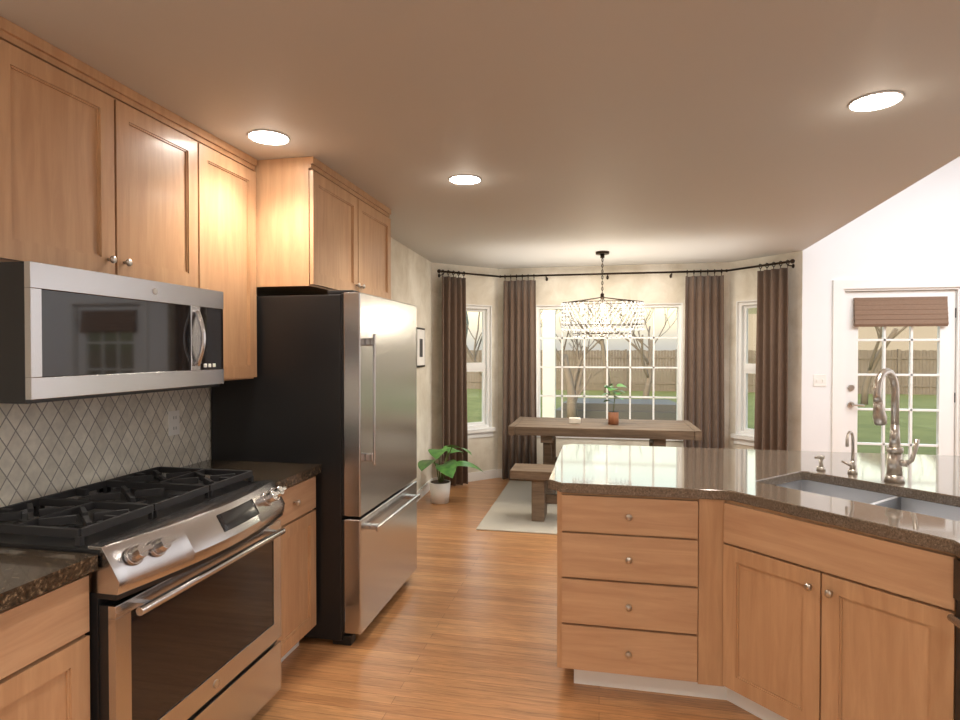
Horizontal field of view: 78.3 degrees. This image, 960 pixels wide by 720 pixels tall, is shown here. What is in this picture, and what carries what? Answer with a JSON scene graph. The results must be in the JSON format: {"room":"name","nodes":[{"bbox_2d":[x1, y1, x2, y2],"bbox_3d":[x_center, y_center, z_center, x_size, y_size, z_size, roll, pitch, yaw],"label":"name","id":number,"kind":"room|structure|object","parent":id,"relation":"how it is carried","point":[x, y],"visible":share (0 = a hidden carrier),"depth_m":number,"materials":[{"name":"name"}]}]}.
{"room":"kitchen","nodes":[
{"label":"kitchen","id":0,"kind":"room"},
{"bbox_2d":[0,0,959,268],"bbox_3d":[2.466,-1.782,1.566,8.800,1.580,9.900,0,1,11],"label":"ceiling","id":1,"kind":"structure","parent":0,"point":[622,132],"depth_m":2.30,"materials":[{"name":"grey paint"}]},
{"bbox_2d":[247,129,289,144],"bbox_3d":[-0.952,-1.002,2.660,0.183,0.008,0.183,0,1,11],"label":"recessed light","id":2,"kind":"object","parent":1,"relation":"in","point":[267,137],"visible":0.98,"depth_m":2.65,"materials":[{"name":"white"}]},
{"bbox_2d":[449,174,480,184],"bbox_3d":[-0.084,-1.011,3.310,0.183,0.008,0.183,0,1,11],"label":"recessed light","id":3,"kind":"object","parent":1,"relation":"in","point":[464,179],"visible":1,"depth_m":3.30,"materials":[{"name":"white"}]},
{"bbox_2d":[561,251,644,337],"bbox_3d":[1.186,-0.629,5.721,0.799,0.838,0.369,0,1,11],"label":"chandelier","id":4,"kind":"object","parent":1,"relation":"hanging from","point":[602,254],"visible":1,"depth_m":5.69,"materials":[{"name":"clear glass"}]},
{"bbox_2d":[848,91,904,111],"bbox_3d":[1.528,-0.997,2.278,0.183,0.008,0.183,0,1,11],"label":"recessed light","id":5,"kind":"object","parent":1,"relation":"in","point":[875,101],"visible":1,"depth_m":2.27,"materials":[{"name":"white"}]},
{"bbox_2d":[251,478,761,719],"bbox_3d":[2.457,1.509,1.562,8.800,0.120,9.800,0,1,11],"label":"floor","id":6,"kind":"structure","parent":0,"point":[462,625],"depth_m":2.87,"materials":[{"name":"brown wood"}]},
{"bbox_2d":[0,576,89,719],"bbox_3d":[-1.492,1.020,1.120,0.608,0.870,1.180,0,1,11],"label":"base cabinet","id":7,"kind":"object","parent":6,"relation":"on","point":[44,642],"depth_m":1.51,"materials":[{"name":"brown wood"}]},
{"bbox_2d":[0,547,97,611],"bbox_3d":[-1.580,0.571,0.623,0.631,0.042,2.176,0,1,11],"label":"countertop","id":8,"kind":"structure","parent":7,"relation":"on","point":[25,574],"depth_m":1.53,"materials":[{"name":"brown stone"}]},
{"bbox_2d":[0,467,286,719],"bbox_3d":[-1.216,0.957,2.118,0.745,0.969,0.876,0,1,11],"label":"range","id":9,"kind":"object","parent":6,"relation":"on","point":[185,601],"visible":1,"depth_m":1.94,"materials":[{"name":"silver metal"}]},
{"bbox_2d":[277,476,315,661],"bbox_3d":[-1.154,0.997,2.781,0.608,0.870,0.436,0,1,11],"label":"base cabinet","id":10,"kind":"object","parent":6,"relation":"on","point":[298,543],"depth_m":2.77,"materials":[{"name":"brown wood"}]},
{"bbox_2d":[162,460,321,487],"bbox_3d":[-1.141,0.541,2.779,0.631,0.042,0.448,0,1,11],"label":"countertop","id":11,"kind":"structure","parent":10,"relation":"on","point":[282,474],"depth_m":2.83,"materials":[{"name":"brown stone"}]},
{"bbox_2d":[211,290,419,645],"bbox_3d":[-0.875,0.535,3.431,0.880,1.777,0.920,0,1,11],"label":"fridge","id":12,"kind":"object","parent":6,"relation":"on","point":[331,387],"visible":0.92,"depth_m":2.98,"materials":[{"name":"silver metal"}]},
{"bbox_2d":[418,445,482,503],"bbox_3d":[-0.241,1.098,5.729,0.599,0.589,0.830,0,1,11],"label":"floor plant","id":13,"kind":"object","parent":6,"relation":"on","point":[440,490],"visible":1,"depth_m":5.68,"materials":[{"name":"green plant"}]},
{"bbox_2d":[476,480,556,534],"bbox_3d":[1.192,1.388,5.578,2.120,0.010,1.870,0,1,11],"label":"rug","id":14,"kind":"object","parent":6,"relation":"on","point":[510,510],"visible":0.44,"depth_m":5.30,"materials":[{"name":"beige fabric"}]},
{"bbox_2d":[510,463,556,521],"bbox_3d":[1.054,1.169,5.098,1.560,0.437,0.340,0,1,11],"label":"bench","id":15,"kind":"object","parent":14,"relation":"on","point":[538,475],"visible":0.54,"depth_m":5.07,"materials":[{"name":"brown wood"}]},
{"bbox_2d":[508,417,701,493],"bbox_3d":[1.216,1.003,5.890,1.760,0.747,0.848,0,1,11],"label":"dining table","id":16,"kind":"object","parent":14,"relation":"on","point":[655,432],"visible":0.65,"depth_m":5.61,"materials":[{"name":"brown wood"}]},
{"bbox_2d":[569,417,579,423],"bbox_3d":[0.944,0.602,5.878,0.110,0.054,0.080,0,1,11],"label":"box","id":17,"kind":"object","parent":16,"relation":"on","point":[574,420],"visible":0.98,"depth_m":5.84,"materials":[{"name":"beige"}]},
{"bbox_2d":[603,383,626,424],"bbox_3d":[1.319,0.429,5.788,0.257,0.402,0.242,0,1,11],"label":"potted plant","id":18,"kind":"object","parent":16,"relation":"on","point":[613,417],"visible":0.98,"depth_m":5.76,"materials":[{"name":"green plant"}]},
{"bbox_2d":[549,444,959,719],"bbox_3d":[1.377,0.997,1.264,2.640,0.912,4.240,0,1,11],"label":"kitchen island","id":19,"kind":"object","parent":6,"relation":"on","point":[777,585],"visible":1,"depth_m":2.38,"materials":[{"name":"brown wood"}]},
{"bbox_2d":[814,455,825,470],"bbox_3d":[1.597,0.485,2.775,0.060,0.070,0.060,0,1,11],"label":"soap dispenser","id":20,"kind":"object","parent":19,"relation":"on","point":[820,467],"visible":1,"depth_m":2.77,"materials":[{"name":"silver metal"}]},
{"bbox_2d":[841,431,857,474],"bbox_3d":[1.686,0.421,2.685,0.079,0.201,0.114,0,1,11],"label":"filter faucet","id":21,"kind":"object","parent":19,"relation":"on","point":[852,469],"visible":1,"depth_m":2.69,"materials":[{"name":"silver metal"}]},
{"bbox_2d":[873,368,919,483],"bbox_3d":[1.746,0.279,2.493,0.214,0.490,0.172,0,1,11],"label":"faucet","id":22,"kind":"object","parent":19,"relation":"on","point":[896,462],"visible":1,"depth_m":2.51,"materials":[{"name":"silver metal"}]},
{"bbox_2d":[210,156,959,489],"bbox_3d":[2.477,-0.502,1.633,8.520,3.900,9.720,0,1,11],"label":"wall","id":23,"kind":"structure","parent":0,"point":[910,232],"depth_m":5.75,"materials":[{"name":"white paint"}]},
{"bbox_2d":[0,20,203,288],"bbox_3d":[-1.443,-0.629,2.137,0.288,0.670,0.890,0,1,11],"label":"upper cabinet","id":24,"kind":"object","parent":23,"relation":"attached to","point":[101,172],"depth_m":2.02,"materials":[{"name":"brown wood"}]},
{"bbox_2d":[0,261,223,403],"bbox_3d":[-1.361,-0.083,2.133,0.453,0.407,0.874,0,1,11],"label":"microwave","id":25,"kind":"object","parent":24,"relation":"attached to","point":[68,333],"visible":1,"depth_m":1.90,"materials":[{"name":"silver metal"}]},
{"bbox_2d":[0,387,210,506],"bbox_3d":[-1.761,0.297,1.347,0.012,0.490,3.530,0,1,11],"label":"tiled wall","id":26,"kind":"structure","parent":23,"relation":"attached to","point":[47,448],"depth_m":2.37,"materials":[{"name":"beige tile"}]},
{"bbox_2d":[168,410,179,435],"bbox_3d":[-1.454,0.299,2.805,0.009,0.115,0.070,0,1,11],"label":"electrical outlet plate","id":27,"kind":"object","parent":26,"relation":"attached to","point":[173,422],"visible":1,"depth_m":2.80,"materials":[{"name":"white plastic"}]},
{"bbox_2d":[204,132,259,380],"bbox_3d":[-1.317,-0.438,2.761,0.288,1.070,0.503,0,1,11],"label":"upper cabinet","id":28,"kind":"object","parent":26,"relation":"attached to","point":[231,180],"depth_m":2.81,"materials":[{"name":"brown wood"}]},
{"bbox_2d":[260,160,390,299],"bbox_3d":[-1.006,-0.681,3.534,0.588,0.605,1.118,0,1,11],"label":"upper cabinet","id":29,"kind":"object","parent":23,"relation":"attached to","point":[319,234],"depth_m":3.03,"materials":[{"name":"brown wood"}]},
{"bbox_2d":[417,327,424,366],"bbox_3d":[-0.598,-0.125,5.875,0.035,0.390,0.321,0,1,11],"label":"picture frame","id":30,"kind":"object","parent":23,"relation":"attached to","point":[420,347],"visible":0.93,"depth_m":5.86,"materials":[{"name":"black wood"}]},
{"bbox_2d":[466,304,495,438],"bbox_3d":[-0.115,0.128,6.756,0.590,1.521,0.195,-1,1,-34],"label":"window","id":31,"kind":"structure","parent":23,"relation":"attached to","point":[484,428],"depth_m":6.86,"materials":[{"name":"white wood"}]},
{"bbox_2d":[536,303,682,440],"bbox_3d":[1.447,0.128,6.711,1.680,1.521,0.195,0,1,11],"label":"window","id":32,"kind":"structure","parent":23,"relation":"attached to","point":[679,313],"depth_m":6.71,"materials":[{"name":"white wood"}]},
{"bbox_2d":[437,259,794,280],"bbox_3d":[1.342,-0.936,6.296,3.585,0.074,0.714,0,1,11],"label":"curtain rod","id":33,"kind":"object","parent":23,"relation":"attached to","point":[792,261],"visible":1,"depth_m":6.44,"materials":[{"name":"brown metal"}]},
{"bbox_2d":[442,270,467,485],"bbox_3d":[-0.289,0.198,6.433,0.333,2.344,0.085,-1,1,-35],"label":"curtain","id":34,"kind":"object","parent":33,"relation":"hanging from","point":[454,393],"visible":0.94,"depth_m":6.44,"materials":[{"name":"brown fabric"}]},
{"bbox_2d":[502,274,536,479],"bbox_3d":[0.449,0.194,6.739,0.405,2.344,0.089,0,1,11],"label":"curtain","id":35,"kind":"object","parent":33,"relation":"hanging from","point":[519,352],"visible":0.9,"depth_m":6.74,"materials":[{"name":"brown fabric"}]},
{"bbox_2d":[683,269,724,448],"bbox_3d":[2.404,0.200,6.341,0.426,2.344,0.089,0,1,11],"label":"curtain","id":36,"kind":"object","parent":33,"relation":"hanging from","point":[704,364],"visible":0.83,"depth_m":6.33,"materials":[{"name":"brown fabric"}]},
{"bbox_2d":[754,260,788,449],"bbox_3d":[2.888,0.207,5.816,0.087,2.344,0.365,0,1,-29],"label":"curtain","id":37,"kind":"object","parent":33,"relation":"hanging from","point":[771,409],"visible":0.73,"depth_m":5.80,"materials":[{"name":"brown fabric"}]},
{"bbox_2d":[417,277,959,501],"bbox_3d":[3.228,0.330,4.808,7.990,2.150,2.900,0,1,11],"label":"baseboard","id":38,"kind":"structure","parent":23,"relation":"attached to","point":[841,288],"depth_m":5.58,"materials":[{"name":"white"}]},
{"bbox_2d":[731,300,756,445],"bbox_3d":[2.920,0.136,6.116,0.195,1.521,0.590,0,1,-29],"label":"window","id":39,"kind":"structure","parent":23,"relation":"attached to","point":[743,434],"depth_m":6.30,"materials":[{"name":"white wood"}]},
{"bbox_2d":[813,374,825,386],"bbox_3d":[3.245,0.196,5.632,0.115,0.115,0.014,0,1,11],"label":"switch plate","id":40,"kind":"object","parent":23,"relation":"attached to","point":[819,380],"visible":1,"depth_m":5.63,"materials":[{"name":"white plastic"}]},
{"bbox_2d":[844,290,955,455],"bbox_3d":[3.929,0.368,5.526,0.952,2.029,0.104,0,1,11],"label":"patio door","id":41,"kind":"structure","parent":23,"relation":"in","point":[899,309],"depth_m":5.51,"materials":[{"name":"white wood"}]},
{"label":"outside","id":42,"kind":"structure","parent":0,"visible":0},
{"bbox_2d":[466,308,936,361],"bbox_3d":[11.333,-2.164,39.426,65.658,12.040,7.152,0,1,11],"label":"trees","id":43,"kind":"object","parent":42,"point":[866,334],"depth_m":33.89,"materials":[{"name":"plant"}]},
{"bbox_2d":[467,371,936,454],"bbox_3d":[11.521,1.590,31.571,70.000,0.200,53.580,0,1,11],"label":"lawn","id":44,"kind":"structure","parent":42,"point":[929,436],"depth_m":18.12,"materials":[{"name":"green plant"}]},
{"bbox_2d":[466,310,560,375],"bbox_3d":[0.644,-0.665,17.043,3.478,4.750,2.569,0,1,11],"label":"tree","id":45,"kind":"object","parent":44,"relation":"on","point":[473,357],"depth_m":17.04,"materials":[{"name":"brown plant"}]},
{"bbox_2d":[542,310,555,417],"bbox_3d":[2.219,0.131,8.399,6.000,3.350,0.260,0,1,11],"label":"porch post","id":46,"kind":"object","parent":44,"relation":"on","point":[547,317],"depth_m":8.56,"materials":[{"name":"white wood"}]},
{"bbox_2d":[541,309,614,417],"bbox_3d":[2.594,-0.111,16.170,2.182,3.635,1.809,0,1,11],"label":"tree","id":47,"kind":"object","parent":44,"relation":"on","point":[571,391],"depth_m":16.44,"materials":[{"name":"brown plant"}]},
{"bbox_2d":[564,309,613,394],"bbox_3d":[4.740,-1.385,26.425,2.968,5.908,2.656,0,1,11],"label":"tree","id":48,"kind":"object","parent":44,"relation":"on","point":[603,352],"depth_m":26.33,"materials":[{"name":"brown plant"}]},
{"bbox_2d":[556,398,676,419],"bbox_3d":[4.266,1.465,17.982,3.800,0.420,2.300,0,1,11],"label":"garden","id":49,"kind":"object","parent":44,"relation":"on","point":[661,404],"depth_m":17.04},
{"bbox_2d":[572,308,676,398],"bbox_3d":[5.004,-0.588,21.626,4.438,4.454,2.630,0,1,11],"label":"tree","id":50,"kind":"object","parent":44,"relation":"on","point":[648,373],"depth_m":21.27,"materials":[{"name":"brown plant"}]},
{"bbox_2d":[467,349,936,394],"bbox_3d":[10.873,0.509,28.371,70.000,2.050,0.120,0,1,11],"label":"fence","id":51,"kind":"object","parent":44,"relation":"on","point":[918,367],"depth_m":28.78,"materials":[{"name":"brown wood"}]},
{"bbox_2d":[860,326,907,404],"bbox_3d":[14.452,-1.742,20.252,4.894,6.789,3.548,0,1,11],"label":"tree","id":52,"kind":"object","parent":44,"relation":"on","point":[872,367],"depth_m":21.20,"materials":[{"name":"brown plant"}]}
]}

